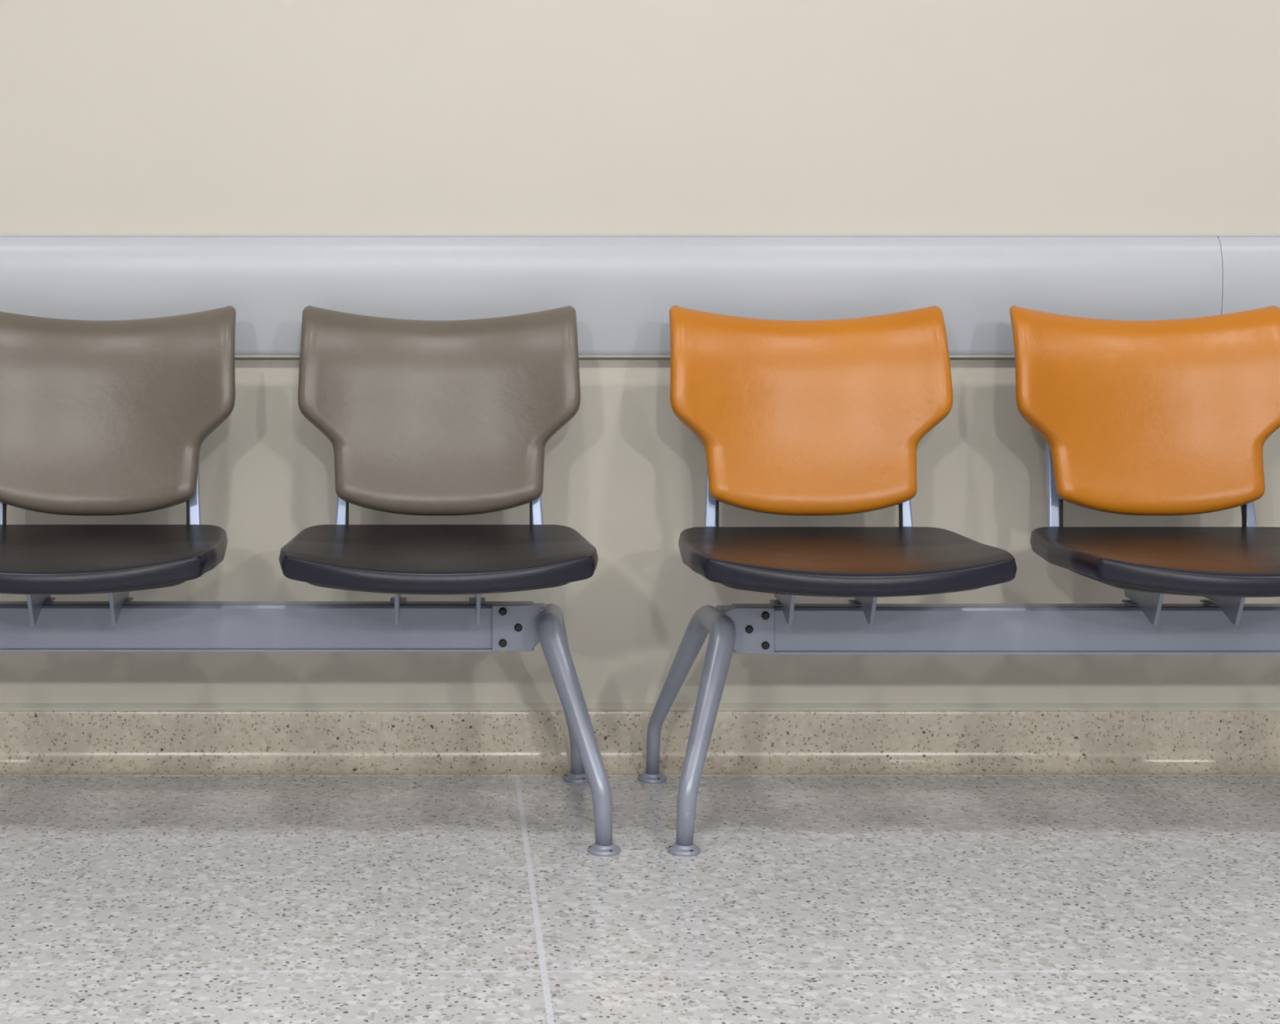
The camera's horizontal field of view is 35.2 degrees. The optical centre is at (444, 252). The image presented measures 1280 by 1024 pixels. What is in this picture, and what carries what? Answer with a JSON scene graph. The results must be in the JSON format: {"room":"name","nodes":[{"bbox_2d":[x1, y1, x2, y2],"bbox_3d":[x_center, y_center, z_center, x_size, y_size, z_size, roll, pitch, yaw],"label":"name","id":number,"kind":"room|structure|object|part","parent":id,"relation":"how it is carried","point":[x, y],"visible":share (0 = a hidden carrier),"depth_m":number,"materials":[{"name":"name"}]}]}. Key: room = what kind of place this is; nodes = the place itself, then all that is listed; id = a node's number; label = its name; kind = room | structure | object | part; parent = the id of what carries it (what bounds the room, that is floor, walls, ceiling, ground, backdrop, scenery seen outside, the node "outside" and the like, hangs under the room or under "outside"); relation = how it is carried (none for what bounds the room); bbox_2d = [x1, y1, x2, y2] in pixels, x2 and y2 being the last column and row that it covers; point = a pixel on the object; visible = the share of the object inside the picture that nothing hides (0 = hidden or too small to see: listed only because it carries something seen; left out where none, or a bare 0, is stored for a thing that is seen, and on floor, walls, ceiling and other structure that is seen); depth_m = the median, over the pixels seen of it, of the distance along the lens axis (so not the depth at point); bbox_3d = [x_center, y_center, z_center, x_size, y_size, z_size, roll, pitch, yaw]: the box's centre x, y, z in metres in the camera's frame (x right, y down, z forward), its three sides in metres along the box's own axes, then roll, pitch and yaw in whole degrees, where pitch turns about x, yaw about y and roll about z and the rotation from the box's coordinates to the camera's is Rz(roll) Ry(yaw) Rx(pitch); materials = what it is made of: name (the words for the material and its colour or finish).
{"room":"hospital interior","nodes":[
{"label":"hospital interior","id":0,"kind":"room"},
{"bbox_2d":[0,0,1279,702],"bbox_3d":[0.500,-0.500,3.750,13.000,2.900,0.120,0,0,0],"label":"wall","id":1,"kind":"structure","parent":0,"point":[117,117],"depth_m":3.69,"materials":[{"name":"paint"}]},
{"bbox_2d":[0,234,1279,357],"bbox_3d":[0.500,0.079,3.671,13.000,0.227,0.039,0,0,0],"label":"guard rail","id":2,"kind":"object","parent":1,"relation":"attached to","point":[622,290],"visible":0.61,"depth_m":3.65,"materials":[{"name":"plastic"}]},
{"bbox_2d":[0,710,1279,775],"bbox_3d":[0.500,0.895,3.663,13.000,0.110,0.055,0,0,0],"label":"baseboard","id":3,"kind":"structure","parent":1,"relation":"attached to","point":[33,742],"depth_m":3.67,"materials":[{"name":"stone"}]},
{"bbox_2d":[0,702,1279,710],"bbox_3d":[0.500,0.836,3.684,13.000,0.012,0.012,0,0,0],"label":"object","id":4,"kind":"object","parent":1,"relation":"attached to","point":[3,706],"visible":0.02,"depth_m":3.68,"materials":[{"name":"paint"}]},
{"bbox_2d":[0,775,1279,1023],"bbox_3d":[0.500,1.000,-2.155,13.000,0.100,11.690,0,0,0],"label":"floor","id":5,"kind":"structure","parent":0,"point":[124,899],"depth_m":2.93,"materials":[{"name":"stone"}]},
{"bbox_2d":[0,305,620,856],"bbox_3d":[-0.610,0.521,3.328,1.778,0.857,0.612,0,0,0],"label":"bench","id":6,"kind":"object","parent":5,"relation":"on","point":[98,417],"visible":1,"depth_m":3.46,"materials":[{"name":"paint"}]},
{"bbox_2d":[0,524,227,594],"bbox_3d":[-0.610,0.489,3.261,0.503,0.057,0.478,0,0,0],"label":"seat cushion","id":7,"kind":"object","parent":6,"relation":"on","point":[35,558],"depth_m":3.13,"materials":[{"name":"leather"}]},
{"bbox_3d":[-0.610,0.274,3.511,0.492,0.362,0.135,0,0,0],"label":"backrest","id":8,"kind":"part","parent":6,"relation":"part of","materials":[{"name":"grey leather"}]},
{"bbox_2d":[279,524,598,594],"bbox_3d":[-0.010,0.489,3.261,0.503,0.057,0.478,0,0,0],"label":"seat cushion","id":9,"kind":"object","parent":6,"relation":"on","point":[384,558],"depth_m":3.10,"materials":[{"name":"leather"}]},
{"bbox_3d":[-0.010,0.274,3.511,0.492,0.362,0.135,0,0,0],"label":"backrest","id":10,"kind":"part","parent":6,"relation":"part of","materials":[{"name":"grey leather"}]},
{"bbox_3d":[0.125,0.628,3.356,0.092,0.078,0.012,0,0,0],"label":"plate","id":11,"kind":"part","parent":6,"relation":"part of","materials":[{"name":"paint"}]},
{"bbox_2d":[637,305,1279,856],"bbox_3d":[1.238,0.521,3.328,1.781,0.857,0.612,0,0,0],"label":"bench","id":12,"kind":"object","parent":5,"relation":"on","point":[1169,417],"visible":1,"depth_m":3.46,"materials":[{"name":"paint"}]},
{"bbox_3d":[0.506,0.632,3.356,0.092,0.078,0.012,0,0,0],"label":"plate","id":13,"kind":"part","parent":12,"relation":"part of","materials":[{"name":"paint"}]},
{"bbox_3d":[0.637,0.274,3.511,0.492,0.362,0.135,0,0,0],"label":"backrest","id":14,"kind":"part","parent":12,"relation":"part of","materials":[{"name":"orange leather"}]},
{"bbox_2d":[678,526,1017,596],"bbox_3d":[0.637,0.493,3.261,0.503,0.057,0.478,0,0,0],"label":"seat cushion","id":15,"kind":"object","parent":12,"relation":"on","point":[802,561],"depth_m":3.10,"materials":[{"name":"leather"}]},
{"bbox_3d":[1.238,0.274,3.511,0.492,0.362,0.135,0,0,0],"label":"backrest","id":16,"kind":"part","parent":12,"relation":"part of","materials":[{"name":"orange leather"}]},
{"bbox_2d":[1030,526,1279,596],"bbox_3d":[1.238,0.493,3.261,0.503,0.057,0.478,0,0,0],"label":"seat cushion","id":17,"kind":"object","parent":12,"relation":"on","point":[1192,561],"depth_m":3.16,"materials":[{"name":"leather"}]}
]}

